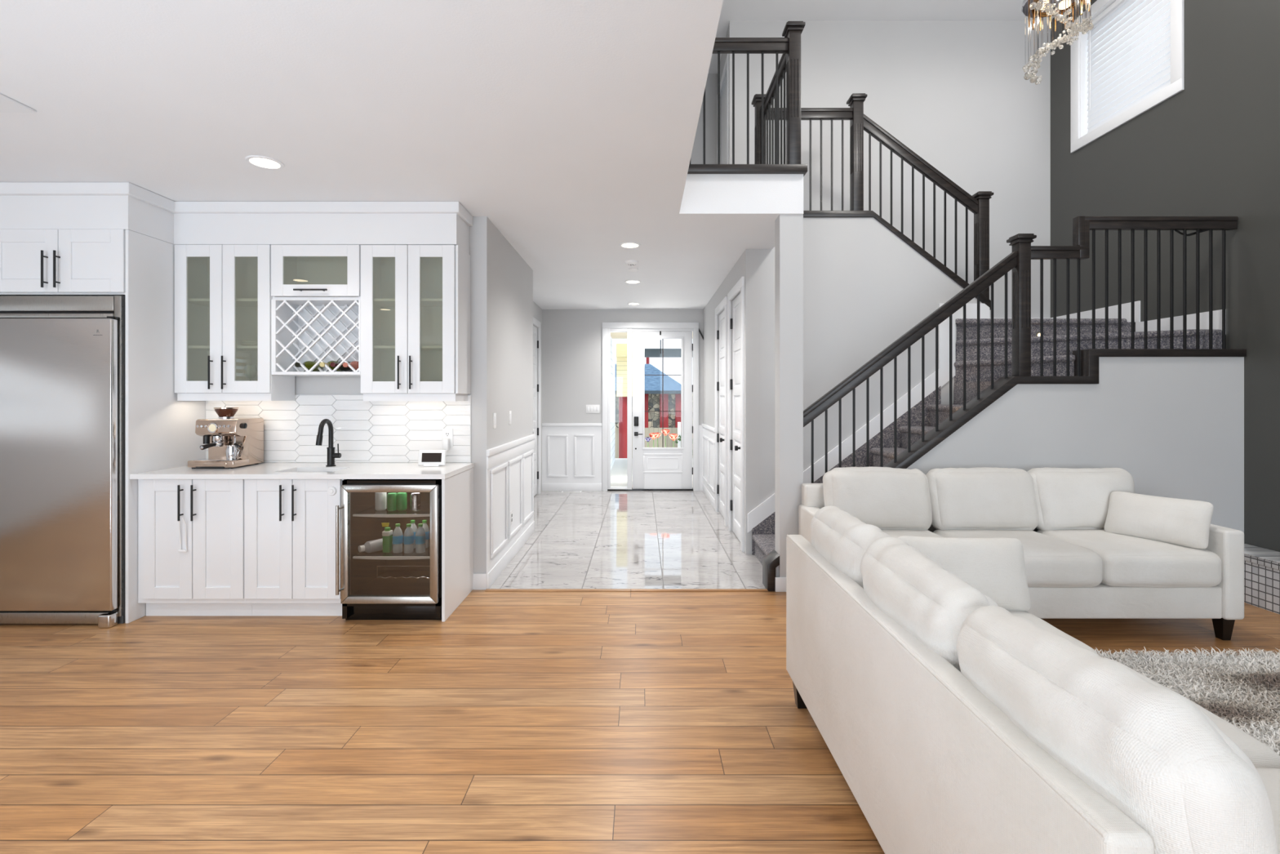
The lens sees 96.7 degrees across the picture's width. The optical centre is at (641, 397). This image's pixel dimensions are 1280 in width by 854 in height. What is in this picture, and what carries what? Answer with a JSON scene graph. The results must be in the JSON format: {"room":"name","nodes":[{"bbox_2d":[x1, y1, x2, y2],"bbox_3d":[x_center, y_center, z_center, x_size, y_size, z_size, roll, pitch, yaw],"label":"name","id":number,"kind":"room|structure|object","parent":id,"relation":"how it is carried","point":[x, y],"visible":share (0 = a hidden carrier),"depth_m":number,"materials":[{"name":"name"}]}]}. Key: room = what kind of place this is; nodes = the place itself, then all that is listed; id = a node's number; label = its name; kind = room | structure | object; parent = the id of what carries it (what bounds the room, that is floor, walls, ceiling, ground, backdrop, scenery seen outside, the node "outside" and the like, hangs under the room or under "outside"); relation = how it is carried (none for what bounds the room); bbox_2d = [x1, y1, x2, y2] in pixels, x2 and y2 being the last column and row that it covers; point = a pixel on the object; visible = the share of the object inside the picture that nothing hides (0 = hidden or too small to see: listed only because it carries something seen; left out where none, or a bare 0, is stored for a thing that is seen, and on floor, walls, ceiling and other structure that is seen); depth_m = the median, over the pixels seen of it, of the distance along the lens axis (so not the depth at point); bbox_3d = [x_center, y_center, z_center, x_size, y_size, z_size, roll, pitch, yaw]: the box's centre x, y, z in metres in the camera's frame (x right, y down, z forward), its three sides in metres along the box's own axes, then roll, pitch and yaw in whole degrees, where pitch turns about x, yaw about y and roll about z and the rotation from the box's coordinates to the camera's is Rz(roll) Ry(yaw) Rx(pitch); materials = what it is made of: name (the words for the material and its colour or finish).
{"room":"open-plan living room","nodes":[
{"label":"open-plan living room","id":0,"kind":"room"},
{"bbox_2d":[294,376,363,394],"bbox_3d":[-3.756,0.037,4.291,4.489,2.765,0.138,0,0,0],"label":"wall","id":1,"kind":"structure","parent":0,"point":[303,384],"depth_m":4.22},
{"bbox_2d":[174,244,295,400],"bbox_3d":[-2.890,-0.517,4.043,0.663,1.079,0.323,0,0,0],"label":"upper cabinet","id":2,"kind":"object","parent":1,"relation":"attached to","point":[223,297],"visible":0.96,"depth_m":3.92,"materials":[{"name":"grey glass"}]},
{"bbox_2d":[188,298,257,306],"bbox_3d":[-2.891,-0.680,4.076,0.626,0.018,0.242,0,0,0],"label":"shelf","id":3,"kind":"object","parent":2,"relation":"attached to","point":[192,302],"depth_m":4.02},
{"bbox_2d":[188,345,257,351],"bbox_3d":[-2.891,-0.352,4.076,0.626,0.018,0.242,0,0,0],"label":"shelf","id":4,"kind":"object","parent":2,"relation":"attached to","point":[191,348],"depth_m":3.96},
{"bbox_2d":[243,364,257,381],"bbox_3d":[-2.790,-0.141,4.060,0.080,0.183,0.080,0,0,0],"label":"wine glass","id":5,"kind":"object","parent":2,"relation":"in","point":[250,371],"visible":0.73,"depth_m":4.03,"materials":[{"name":"white"}]},
{"bbox_2d":[0,182,472,226],"bbox_3d":[-2.772,-1.307,3.844,3.090,0.074,0.534,0,0,-4],"label":"crown molding","id":6,"kind":"structure","parent":1,"relation":"attached to","point":[128,188],"depth_m":3.90,"materials":[{"name":"wood"}]},
{"bbox_2d":[271,299,360,376],"bbox_3d":[-2.249,-0.417,4.067,0.616,0.519,0.275,0,0,0],"label":"wine rack","id":7,"kind":"object","parent":1,"relation":"attached to","point":[319,331],"visible":0.81,"depth_m":4.05,"materials":[{"name":"wood"}]},
{"bbox_2d":[294,360,322,371],"bbox_3d":[-2.375,-0.226,4.055,0.072,0.072,0.260,0,0,0],"label":"wine bottle","id":8,"kind":"object","parent":7,"relation":"in","point":[308,365],"visible":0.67,"depth_m":4.04,"materials":[{"name":"green"}]},
{"bbox_2d":[271,244,360,299],"bbox_3d":[-2.249,-0.868,4.043,0.616,0.379,0.323,0,0,0],"label":"upper cabinet","id":9,"kind":"object","parent":7,"relation":"on","point":[298,272],"visible":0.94,"depth_m":3.92,"materials":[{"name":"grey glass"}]},
{"bbox_2d":[319,360,342,371],"bbox_3d":[-2.205,-0.228,4.055,0.072,0.072,0.260,0,0,0],"label":"wine bottle","id":10,"kind":"object","parent":7,"relation":"in","point":[322,364],"visible":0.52,"depth_m":4.00,"materials":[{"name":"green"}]},
{"bbox_2d":[326,360,342,371],"bbox_3d":[-2.205,-0.228,4.090,0.072,0.072,0.190,0,0,0],"label":"bottle","id":11,"kind":"object","parent":7,"relation":"in","point":[329,362],"depth_m":4.03,"materials":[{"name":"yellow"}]},
{"bbox_2d":[329,360,352,371],"bbox_3d":[-2.132,-0.228,4.055,0.072,0.072,0.260,0,0,0],"label":"wine bottle","id":12,"kind":"object","parent":7,"relation":"in","point":[341,367],"visible":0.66,"depth_m":4.02,"materials":[{"name":"black"}]},
{"bbox_2d":[205,394,471,462],"bbox_3d":[-2.244,0.231,4.214,1.963,0.505,0.014,0,0,0],"label":"backsplash","id":13,"kind":"structure","parent":1,"relation":"attached to","point":[364,431],"depth_m":4.21,"materials":[{"name":"tile"}]},
{"bbox_2d":[360,244,470,400],"bbox_3d":[-1.602,-0.515,4.050,0.672,1.080,0.336,0,0,0],"label":"upper cabinet","id":14,"kind":"object","parent":1,"relation":"attached to","point":[415,299],"visible":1,"depth_m":3.93,"materials":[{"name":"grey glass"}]},
{"bbox_2d":[373,298,442,306],"bbox_3d":[-1.611,-0.680,4.076,0.617,0.018,0.242,0,0,0],"label":"shelf","id":15,"kind":"object","parent":14,"relation":"attached to","point":[377,302],"depth_m":4.03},
{"bbox_2d":[373,345,442,351],"bbox_3d":[-1.611,-0.352,4.076,0.617,0.018,0.242,0,0,0],"label":"shelf","id":16,"kind":"object","parent":14,"relation":"attached to","point":[376,348],"depth_m":3.96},
{"bbox_2d":[442,428,453,446],"bbox_3d":[-1.432,0.297,4.204,0.080,0.135,0.010,0,0,0],"label":"wall outlet","id":17,"kind":"object","parent":1,"relation":"attached to","point":[446,433],"visible":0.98,"depth_m":4.20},
{"bbox_2d":[0,0,803,309],"bbox_3d":[-2.407,-1.490,0.885,7.186,0.290,15.970,0,0,0],"label":"ceiling","id":18,"kind":"structure","parent":0,"point":[485,106],"depth_m":2.74,"materials":[{"name":"paint"}]},
{"bbox_2d":[0,93,36,112],"bbox_3d":[-3.215,-1.336,2.433,0.770,0.016,0.465,0,0,0],"label":"ceiling vent","id":19,"kind":"object","parent":18,"relation":"in","point":[7,104],"visible":1,"depth_m":2.61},
{"bbox_2d":[244,155,284,169],"bbox_3d":[-2.150,-1.341,3.250,0.188,0.006,0.188,0,0,0],"label":"recessed light","id":20,"kind":"object","parent":18,"relation":"in","point":[263,162],"visible":1,"depth_m":3.24,"materials":[{"name":"white"}]},
{"bbox_2d":[619,241,640,248],"bbox_3d":[-0.100,-1.341,5.010,0.188,0.006,0.188,0,0,0],"label":"recessed light","id":21,"kind":"object","parent":18,"relation":"in","point":[628,244],"visible":1,"depth_m":5.00,"materials":[{"name":"white"}]},
{"bbox_2d":[687,21,807,176],"bbox_3d":[0.302,-2.194,4.700,1.805,1.116,1.160,0,0,0],"label":"gallery railing","id":22,"kind":"object","parent":18,"relation":"on","point":[789,46],"visible":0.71,"depth_m":4.18,"materials":[{"name":"brown wood"}]},
{"bbox_2d":[467,216,533,573],"bbox_3d":[-1.329,0.037,5.121,0.363,2.765,1.798,0,0,0],"label":"wall","id":23,"kind":"structure","parent":0,"point":[501,281],"depth_m":4.46,"materials":[{"name":"paint"}]},
{"bbox_2d":[473,520,534,589],"bbox_3d":[-1.196,1.363,5.113,0.131,0.115,1.814,0,0,0],"label":"baseboard","id":24,"kind":"structure","parent":23,"relation":"attached to","point":[481,581],"depth_m":4.61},
{"bbox_2d":[486,434,535,573],"bbox_3d":[-1.133,0.845,5.115,0.027,0.920,1.830,0,0,0],"label":"wainscoting","id":25,"kind":"structure","parent":23,"relation":"attached to","point":[509,465],"depth_m":4.84,"materials":[{"name":"wood"}]},
{"bbox_2d":[533,301,542,493],"bbox_3d":[-1.575,0.037,6.590,0.130,2.765,4.460,0,0,0],"label":"wall","id":26,"kind":"structure","parent":0,"point":[537,310],"depth_m":8.36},
{"bbox_2d":[533,316,541,496],"bbox_3d":[-1.504,0.152,7.945,0.108,2.535,1.000,0,0,0],"label":"door","id":27,"kind":"structure","parent":26,"relation":"in","point":[536,344],"depth_m":8.31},
{"bbox_2d":[542,309,703,490],"bbox_3d":[-0.280,0.037,8.745,2.720,2.765,0.150,0,0,0],"label":"wall","id":28,"kind":"structure","parent":0,"point":[572,339],"depth_m":8.67,"materials":[{"name":"paint"}]},
{"bbox_2d":[542,422,601,490],"bbox_3d":[-1.055,0.905,8.655,0.910,1.030,0.030,0,0,0],"label":"wainscoting","id":29,"kind":"structure","parent":28,"relation":"attached to","point":[571,452],"depth_m":8.66,"materials":[{"name":"wood"}]},
{"bbox_2d":[586,404,599,413],"bbox_3d":[-0.735,0.174,8.665,0.199,0.112,0.011,0,0,0],"label":"switch plate","id":30,"kind":"object","parent":28,"relation":"attached to","point":[589,408],"visible":1,"depth_m":8.66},
{"bbox_2d":[610,331,632,338],"bbox_3d":[1.200,-1.265,10.210,3.600,0.130,2.780,0,0,0],"label":"soffit","id":31,"kind":"structure","parent":28,"relation":"attached to","point":[613,335],"depth_m":10.94,"materials":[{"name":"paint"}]},
{"bbox_2d":[602,322,703,490],"bbox_3d":[0.175,0.138,8.720,1.540,2.566,0.200,0,0,0],"label":"door","id":32,"kind":"structure","parent":28,"relation":"in","point":[654,468],"depth_m":8.69,"materials":[{"name":"white wood"}]},
{"bbox_2d":[0,490,1279,853],"bbox_3d":[-0.725,1.480,0.885,10.550,0.121,15.970,0,0,0],"label":"floor","id":33,"kind":"structure","parent":0,"point":[516,722],"depth_m":2.52,"materials":[{"name":"brown wood"}]},
{"bbox_2d":[0,295,124,627],"bbox_3d":[-3.723,0.390,3.848,0.934,2.060,0.705,0,0,0],"label":"refrigerator","id":34,"kind":"object","parent":33,"relation":"on","point":[62,357],"visible":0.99,"depth_m":3.50,"materials":[{"name":"silver metal"}]},
{"bbox_2d":[0,229,124,296],"bbox_3d":[-3.717,-0.855,3.865,0.945,0.410,0.670,0,0,0],"label":"upper cabinet","id":35,"kind":"object","parent":34,"relation":"on","point":[33,262],"visible":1,"depth_m":3.57,"materials":[{"name":"wood"}]},
{"bbox_2d":[0,195,469,253],"bbox_3d":[-2.788,-1.169,3.897,3.025,0.222,0.643,0,0,0],"label":"soffit","id":36,"kind":"structure","parent":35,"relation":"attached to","point":[16,211],"depth_m":3.92,"materials":[{"name":"paint"}]},
{"bbox_2d":[124,229,205,623],"bbox_3d":[-3.235,0.181,3.897,0.020,2.477,0.643,0,0,0],"label":"end panel","id":37,"kind":"object","parent":33,"relation":"on","point":[160,433],"visible":0.52,"depth_m":3.71,"materials":[{"name":"wood"}]},
{"bbox_2d":[137,479,252,615],"bbox_3d":[-2.877,0.968,3.898,0.690,0.904,0.633,0,0,0],"label":"base cabinet","id":38,"kind":"object","parent":33,"relation":"on","point":[207,579],"visible":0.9,"depth_m":3.62,"materials":[{"name":"wood"}]},
{"bbox_2d":[177,517,186,552],"bbox_3d":[-2.907,0.869,3.601,0.050,0.221,0.030,0,0,0],"label":"strap","id":39,"kind":"object","parent":38,"relation":"hanging from","point":[180,550],"visible":1,"depth_m":3.60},
{"bbox_2d":[244,479,345,615],"bbox_3d":[-2.218,0.968,3.898,0.626,0.904,0.633,0,0,0],"label":"base cabinet","id":40,"kind":"object","parent":33,"relation":"on","point":[290,524],"depth_m":3.62,"materials":[{"name":"wood"}]},
{"bbox_2d":[129,462,474,479],"bbox_3d":[-2.231,0.498,3.898,1.986,0.031,0.627,0,0,0],"label":"countertop","id":41,"kind":"structure","parent":40,"relation":"on","point":[261,470],"depth_m":3.72,"materials":[{"name":"white stone"}]},
{"bbox_2d":[187,407,263,468],"bbox_3d":[-2.907,0.275,3.983,0.336,0.416,0.374,0,0,0],"label":"espresso machine","id":42,"kind":"object","parent":41,"relation":"on","point":[246,434],"visible":1,"depth_m":3.94,"materials":[{"name":"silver metal"}]},
{"bbox_2d":[187,457,249,468],"bbox_3d":[-2.917,0.454,3.928,0.316,0.057,0.165,0,0,0],"label":"drip tray","id":43,"kind":"object","parent":42,"relation":"on","point":[206,463],"depth_m":3.85,"materials":[{"name":"silver metal"}]},
{"bbox_2d":[225,444,239,459],"bbox_3d":[-2.816,0.378,3.929,0.091,0.095,0.071,0,0,-22],"label":"milk jug","id":44,"kind":"object","parent":42,"relation":"on","point":[229,451],"visible":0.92,"depth_m":3.90,"materials":[{"name":"silver metal"}]},
{"bbox_2d":[315,418,341,466],"bbox_3d":[-2.171,0.315,3.945,0.097,0.336,0.191,0,0,0],"label":"faucet","id":45,"kind":"object","parent":41,"relation":"on","point":[331,455],"visible":1,"depth_m":3.99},
{"bbox_2d":[417,449,445,466],"bbox_3d":[-1.475,0.426,4.022,0.188,0.113,0.072,0,0,0],"label":"smart display","id":46,"kind":"object","parent":41,"relation":"on","point":[426,457],"visible":1,"depth_m":4.00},
{"bbox_2d":[335,479,441,619],"bbox_3d":[-1.583,0.973,3.848,0.621,0.895,0.705,0,0,0],"label":"beverage cooler","id":47,"kind":"object","parent":33,"relation":"on","point":[378,584],"visible":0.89,"depth_m":3.63,"materials":[{"name":"silver metal"}]},
{"bbox_2d":[357,537,382,553],"bbox_3d":[-1.763,0.981,3.764,0.076,0.076,0.207,0,0,38],"label":"bottle","id":48,"kind":"object","parent":47,"relation":"on","point":[375,545],"visible":0.71,"depth_m":3.72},
{"bbox_2d":[374,492,386,511],"bbox_3d":[-1.740,0.688,3.800,0.070,0.126,0.070,0,0,0],"label":"drink can","id":49,"kind":"object","parent":47,"relation":"on","point":[380,498],"visible":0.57,"depth_m":3.77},
{"bbox_2d":[382,527,392,552],"bbox_3d":[-1.678,0.941,3.760,0.050,0.161,0.052,0,0,0],"label":"juice bottle","id":50,"kind":"object","parent":47,"relation":"on","point":[387,534],"visible":1,"depth_m":3.73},
{"bbox_2d":[351,537,430,557],"bbox_3d":[-1.583,1.025,3.888,0.541,0.006,0.485,0,0,0],"label":"shelf","id":51,"kind":"object","parent":47,"relation":"attached to","point":[378,553],"depth_m":3.72,"materials":[{"name":"clear glass"}]},
{"bbox_2d":[351,502,430,515],"bbox_3d":[-1.583,0.755,3.888,0.541,0.006,0.485,0,0,0],"label":"shelf","id":52,"kind":"object","parent":47,"relation":"attached to","point":[369,509],"depth_m":3.76,"materials":[{"name":"clear glass"}]},
{"bbox_2d":[386,492,396,511],"bbox_3d":[-1.655,0.694,3.780,0.064,0.115,0.064,0,0,0],"label":"drink can","id":53,"kind":"object","parent":47,"relation":"on","point":[391,497],"visible":1,"depth_m":3.75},
{"bbox_2d":[392,523,403,553],"bbox_3d":[-1.610,0.927,3.760,0.063,0.188,0.063,0,0,0],"label":"water bottle","id":54,"kind":"object","parent":47,"relation":"on","point":[397,536],"visible":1,"depth_m":3.74,"materials":[{"name":"white"}]},
{"bbox_2d":[396,492,407,511],"bbox_3d":[-1.600,0.694,3.800,0.064,0.115,0.064,0,0,0],"label":"drink can","id":55,"kind":"object","parent":47,"relation":"on","point":[402,497],"visible":0.97,"depth_m":3.77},
{"bbox_2d":[403,523,413,553],"bbox_3d":[-1.535,0.927,3.755,0.063,0.188,0.063,0,0,0],"label":"water bottle","id":56,"kind":"object","parent":47,"relation":"on","point":[408,537],"visible":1,"depth_m":3.73,"materials":[{"name":"white"}]},
{"bbox_2d":[410,492,420,511],"bbox_3d":[-1.500,0.694,3.780,0.064,0.115,0.064,0,0,0],"label":"drink can","id":57,"kind":"object","parent":47,"relation":"on","point":[415,497],"visible":1,"depth_m":3.75,"materials":[{"name":"silver metal"}]},
{"bbox_2d":[415,523,425,553],"bbox_3d":[-1.460,0.927,3.760,0.063,0.188,0.063,0,0,0],"label":"water bottle","id":58,"kind":"object","parent":47,"relation":"on","point":[420,533],"visible":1,"depth_m":3.74,"materials":[{"name":"white"}]},
{"bbox_2d":[422,520,429,548],"bbox_3d":[-1.475,0.927,3.870,0.063,0.188,0.063,0,0,0],"label":"water bottle","id":59,"kind":"object","parent":47,"relation":"on","point":[425,526],"visible":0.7,"depth_m":3.85,"materials":[{"name":"white"}]},
{"bbox_2d":[441,467,473,622],"bbox_3d":[-1.254,0.968,3.910,0.020,0.904,0.621,0,0,0],"label":"end panel","id":60,"kind":"object","parent":33,"relation":"on","point":[457,490],"visible":0.86,"depth_m":3.83,"materials":[{"name":"wood"}]},
{"bbox_2d":[484,588,768,591],"bbox_3d":[-0.108,1.417,4.185,2.077,0.007,0.040,0,0,0],"label":"trim","id":61,"kind":"structure","parent":33,"relation":"on","point":[486,589],"depth_m":4.18,"materials":[{"name":"brown wood"}]},
{"bbox_2d":[798,466,1244,639],"bbox_3d":[2.320,0.950,3.702,2.360,0.940,0.877,0,0,0],"label":"sofa","id":62,"kind":"object","parent":33,"relation":"on","point":[1075,568],"visible":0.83,"depth_m":3.71,"materials":[{"name":"beige fabric"}]},
{"bbox_2d":[822,466,932,529],"bbox_3d":[1.625,0.705,3.925,0.718,0.450,0.302,0,0,0],"label":"cushion","id":63,"kind":"object","parent":62,"relation":"on","point":[885,498],"depth_m":3.81,"materials":[{"name":"beige fabric"}]},
{"bbox_2d":[881,529,942,537],"bbox_3d":[1.620,1.002,3.606,0.727,0.248,0.685,0,0,0],"label":"seat cushion","id":64,"kind":"object","parent":62,"relation":"on","point":[892,533],"depth_m":3.72,"materials":[{"name":"beige fabric"}]},
{"bbox_2d":[925,466,1039,530],"bbox_3d":[2.339,0.709,3.924,0.732,0.450,0.298,0,0,0],"label":"cushion","id":65,"kind":"object","parent":62,"relation":"on","point":[984,498],"depth_m":3.82,"materials":[{"name":"beige fabric"}]},
{"bbox_2d":[933,528,1102,587],"bbox_3d":[2.333,1.004,3.607,0.713,0.252,0.684,0,0,0],"label":"seat cushion","id":66,"kind":"object","parent":62,"relation":"on","point":[1051,561],"depth_m":3.29,"materials":[{"name":"beige fabric"}]},
{"bbox_2d":[1026,466,1134,530],"bbox_3d":[3.027,0.707,3.928,0.717,0.444,0.294,0,0,0],"label":"cushion","id":67,"kind":"object","parent":62,"relation":"on","point":[1065,499],"depth_m":3.82,"materials":[{"name":"beige fabric"}]},
{"bbox_2d":[1036,528,1222,587],"bbox_3d":[3.035,1.002,3.605,0.701,0.249,0.683,0,0,0],"label":"seat cushion","id":68,"kind":"object","parent":62,"relation":"on","point":[1127,561],"depth_m":3.29,"materials":[{"name":"beige fabric"}]},
{"bbox_2d":[1103,491,1213,549],"bbox_3d":[3.214,0.755,3.554,0.192,0.273,0.508,0,0,-31],"label":"lumbar pillow","id":69,"kind":"object","parent":62,"relation":"on","point":[1179,522],"visible":0.96,"depth_m":3.48,"materials":[{"name":"beige fabric"}]},
{"bbox_2d":[786,505,1279,853],"bbox_3d":[1.173,0.942,1.690,0.984,0.956,1.980,0,0,0],"label":"sofa","id":70,"kind":"object","parent":33,"relation":"on","point":[956,721],"visible":1,"depth_m":1.21,"materials":[{"name":"beige fabric"}]},
{"bbox_2d":[810,505,890,588],"bbox_3d":[0.860,0.701,2.247,0.272,0.471,0.632,0,0,0],"label":"cushion","id":71,"kind":"object","parent":70,"relation":"on","point":[839,540],"depth_m":2.13,"materials":[{"name":"beige fabric"}]},
{"bbox_2d":[860,537,998,671],"bbox_3d":[0.852,0.699,1.669,0.264,0.471,0.626,0,0,0],"label":"cushion","id":72,"kind":"object","parent":70,"relation":"on","point":[929,605],"depth_m":1.55,"materials":[{"name":"beige fabric"}]},
{"bbox_2d":[897,535,1031,611],"bbox_3d":[1.360,0.745,2.415,0.526,0.293,0.176,0,0,5],"label":"lumbar pillow","id":73,"kind":"object","parent":70,"relation":"on","point":[995,567],"visible":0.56,"depth_m":2.36,"materials":[{"name":"beige fabric"}]},
{"bbox_2d":[1008,610,1098,655],"bbox_3d":[1.264,1.002,2.274,0.793,0.258,0.576,0,0,0],"label":"seat cushion","id":74,"kind":"object","parent":70,"relation":"on","point":[1037,620],"depth_m":2.20,"materials":[{"name":"beige fabric"}]},
{"bbox_2d":[955,605,1278,853],"bbox_3d":[0.853,0.701,1.098,0.260,0.464,0.616,0,0,0],"label":"cushion","id":75,"kind":"object","parent":70,"relation":"on","point":[1146,757],"depth_m":0.90,"materials":[{"name":"beige fabric"}]},
{"bbox_2d":[1102,657,1279,768],"bbox_3d":[1.267,0.999,1.699,0.797,0.263,0.588,0,0,0],"label":"seat cushion","id":76,"kind":"object","parent":70,"relation":"on","point":[1262,756],"depth_m":1.47,"materials":[{"name":"beige fabric"}]},
{"bbox_2d":[1255,768,1279,853],"bbox_3d":[1.266,1.001,1.115,0.796,0.261,0.598,0,0,0],"label":"seat cushion","id":77,"kind":"object","parent":70,"relation":"on","point":[1270,777],"depth_m":1.27,"materials":[{"name":"beige fabric"}]},
{"bbox_2d":[1093,646,1279,755],"bbox_3d":[2.844,1.397,1.950,2.213,0.046,2.400,0,0,0],"label":"shag rug","id":78,"kind":"object","parent":33,"relation":"on","point":[1242,690],"visible":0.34,"depth_m":2.80,"materials":[{"name":"carpet"}]},
{"bbox_2d":[1244,543,1279,614],"bbox_3d":[4.308,1.248,2.493,0.280,0.345,3.385,0,0,0],"label":"hearth","id":79,"kind":"object","parent":33,"relation":"on","point":[1261,565],"visible":0.45,"depth_m":3.84,"materials":[{"name":"tile"}]},
{"bbox_2d":[690,73,717,164],"bbox_3d":[-0.960,-2.868,7.250,4.080,2.465,0.100,0,0,0],"label":"wall","id":80,"kind":"structure","parent":0,"point":[711,86],"depth_m":7.20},
{"bbox_2d":[703,28,759,554],"bbox_3d":[1.012,-1.340,6.910,0.135,5.520,3.520,0,0,0],"label":"wall","id":81,"kind":"structure","parent":0,"point":[747,265],"depth_m":5.15,"materials":[{"name":"paint"}]},
{"bbox_2d":[698,422,715,509],"bbox_3d":[0.907,0.905,7.920,0.075,1.030,1.500,0,0,0],"label":"trim","id":82,"kind":"structure","parent":81,"relation":"attached to","point":[706,433],"depth_m":7.94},
{"bbox_2d":[715,296,727,526],"bbox_3d":[0.939,0.152,6.710,0.108,2.535,0.910,0,0,0],"label":"door","id":83,"kind":"structure","parent":81,"relation":"in","point":[721,335],"depth_m":6.80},
{"bbox_2d":[716,53,728,164],"bbox_3d":[0.983,-2.710,6.675,0.075,2.140,0.870,0,0,0],"label":"door","id":84,"kind":"structure","parent":81,"relation":"in","point":[725,95],"depth_m":6.67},
{"bbox_2d":[727,275,744,551],"bbox_3d":[0.939,0.152,5.670,0.108,2.535,0.890,0,0,0],"label":"door","id":85,"kind":"structure","parent":81,"relation":"in","point":[736,323],"depth_m":5.72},
{"bbox_2d":[759,217,989,504],"bbox_3d":[2.110,-0.105,5.210,2.080,3.050,0.120,0,0,0],"label":"wall","id":86,"kind":"structure","parent":0,"point":[864,287],"depth_m":5.15,"materials":[{"name":"paint"}]},
{"bbox_2d":[747,303,990,532],"bbox_3d":[2.053,0.185,5.141,2.185,2.070,0.017,0,0,0],"label":"trim","id":87,"kind":"structure","parent":86,"relation":"attached to","point":[766,508],"depth_m":5.13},
{"bbox_2d":[768,93,993,310],"bbox_3d":[2.161,-1.736,5.210,2.052,2.043,0.160,0,0,0],"label":"stair railing","id":88,"kind":"object","parent":86,"relation":"on","point":[978,203],"visible":0.84,"depth_m":5.19,"materials":[{"name":"brown wood"}]},
{"bbox_2d":[708,0,1053,73],"bbox_3d":[0.825,-4.175,0.450,7.650,0.150,15.100,0,0,0],"label":"ceiling","id":89,"kind":"structure","parent":0,"point":[731,10],"depth_m":6.02,"materials":[{"name":"paint"}]},
{"bbox_2d":[1021,0,1093,84],"bbox_3d":[2.330,-2.934,3.202,0.333,2.330,0.313,0,0,-18],"label":"chandelier","id":90,"kind":"object","parent":89,"relation":"hanging from","point":[1033,9],"visible":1,"depth_m":3.23,"materials":[{"name":"glass"}]},
{"bbox_2d":[728,20,1050,318],"bbox_3d":[2.705,-1.340,6.250,3.490,5.520,0.120,0,0,0],"label":"wall","id":91,"kind":"structure","parent":0,"point":[957,94],"depth_m":6.19,"materials":[{"name":"paint"}]},
{"bbox_2d":[774,213,1244,577],"bbox_3d":[2.732,0.037,4.245,3.435,2.765,0.150,0,0,0],"label":"wall","id":92,"kind":"structure","parent":0,"point":[1175,424],"depth_m":4.20,"materials":[{"name":"paint"}]},
{"bbox_2d":[775,577,786,591],"bbox_3d":[1.085,1.367,4.162,0.210,0.105,0.015,0,0,0],"label":"baseboard","id":93,"kind":"structure","parent":92,"relation":"attached to","point":[780,582],"depth_m":4.16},
{"bbox_2d":[762,215,1246,591],"bbox_3d":[2.687,0.034,4.256,3.523,2.772,0.177,0,0,0],"label":"stair railing","id":94,"kind":"object","parent":92,"relation":"on","point":[1086,361],"visible":0.88,"depth_m":4.24,"materials":[{"name":"brown wood"}]},
{"bbox_2d":[1050,0,1279,551],"bbox_3d":[4.530,-1.340,-0.395,0.160,5.520,13.410,0,0,0],"label":"wall","id":95,"kind":"structure","parent":0,"point":[1211,148],"depth_m":4.42,"materials":[{"name":"paint"}]},
{"bbox_2d":[1071,0,1184,152],"bbox_3d":[4.520,-3.194,5.269,0.180,1.340,1.209,0,0,0],"label":"window","id":96,"kind":"structure","parent":95,"relation":"in","point":[1131,61],"depth_m":5.32,"materials":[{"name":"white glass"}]},
{"bbox_2d":[1087,0,1170,133],"bbox_3d":[4.509,-3.193,5.261,0.018,1.087,0.967,0,0,0],"label":"blind","id":97,"kind":"object","parent":96,"relation":"attached to","point":[1148,60],"depth_m":5.29,"materials":[{"name":"white"}]},
{"bbox_2d":[1049,300,1226,334],"bbox_3d":[3.805,-0.671,5.260,1.290,0.383,1.860,0,0,0],"label":"baseboard","id":98,"kind":"structure","parent":95,"relation":"attached to","point":[1126,308],"depth_m":4.95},
{"label":"outside","id":99,"kind":"structure","parent":0,"visible":0},
{"bbox_2d":[644,348,680,357],"bbox_3d":[1.475,-0.915,11.675,3.050,0.170,0.150,0,0,0],"label":"beam","id":100,"kind":"structure","parent":99,"point":[649,353],"depth_m":11.60,"materials":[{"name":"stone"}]},
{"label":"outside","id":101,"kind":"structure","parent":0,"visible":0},
{"bbox_2d":[610,457,632,487],"bbox_3d":[0.000,1.875,24.410,16.000,0.890,31.180,0,0,0],"label":"porch","id":102,"kind":"object","parent":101,"point":[619,469],"depth_m":10.77,"materials":[{"name":"concrete"}]},
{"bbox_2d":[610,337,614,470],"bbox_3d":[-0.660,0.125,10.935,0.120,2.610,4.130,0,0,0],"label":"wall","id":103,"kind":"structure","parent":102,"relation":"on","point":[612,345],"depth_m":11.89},
{"bbox_2d":[616,343,632,457],"bbox_3d":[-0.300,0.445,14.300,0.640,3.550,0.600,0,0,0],"label":"sidelight window","id":104,"kind":"structure","parent":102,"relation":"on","point":[621,348],"depth_m":14.20,"materials":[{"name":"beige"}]},
{"bbox_2d":[614,427,677,457],"bbox_3d":[0.900,1.510,15.030,4.200,1.420,0.060,0,0,0],"label":"fence","id":105,"kind":"object","parent":102,"relation":"on","point":[669,442],"visible":0.07,"depth_m":15.00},
{"bbox_2d":[614,364,680,427],"bbox_3d":[0.400,0.445,21.730,7.200,3.550,4.540,0,0,0],"label":"house","id":106,"kind":"structure","parent":102,"relation":"on","point":[653,384],"depth_m":20.00,"materials":[{"name":"stone"}]},
{"bbox_3d":[2.925,1.480,5.245,3.250,0.119,2.090,0,0,0],"label":"floor","id":107,"kind":"structure","parent":0,"visible":0},
{"bbox_2d":[751,318,1222,564],"bbox_3d":[2.715,-0.035,5.245,3.440,2.910,1.880,0,0,0],"label":"staircase","id":108,"kind":"structure","parent":107,"relation":"on","point":[763,534],"depth_m":5.01,"materials":[{"name":"carpet"}]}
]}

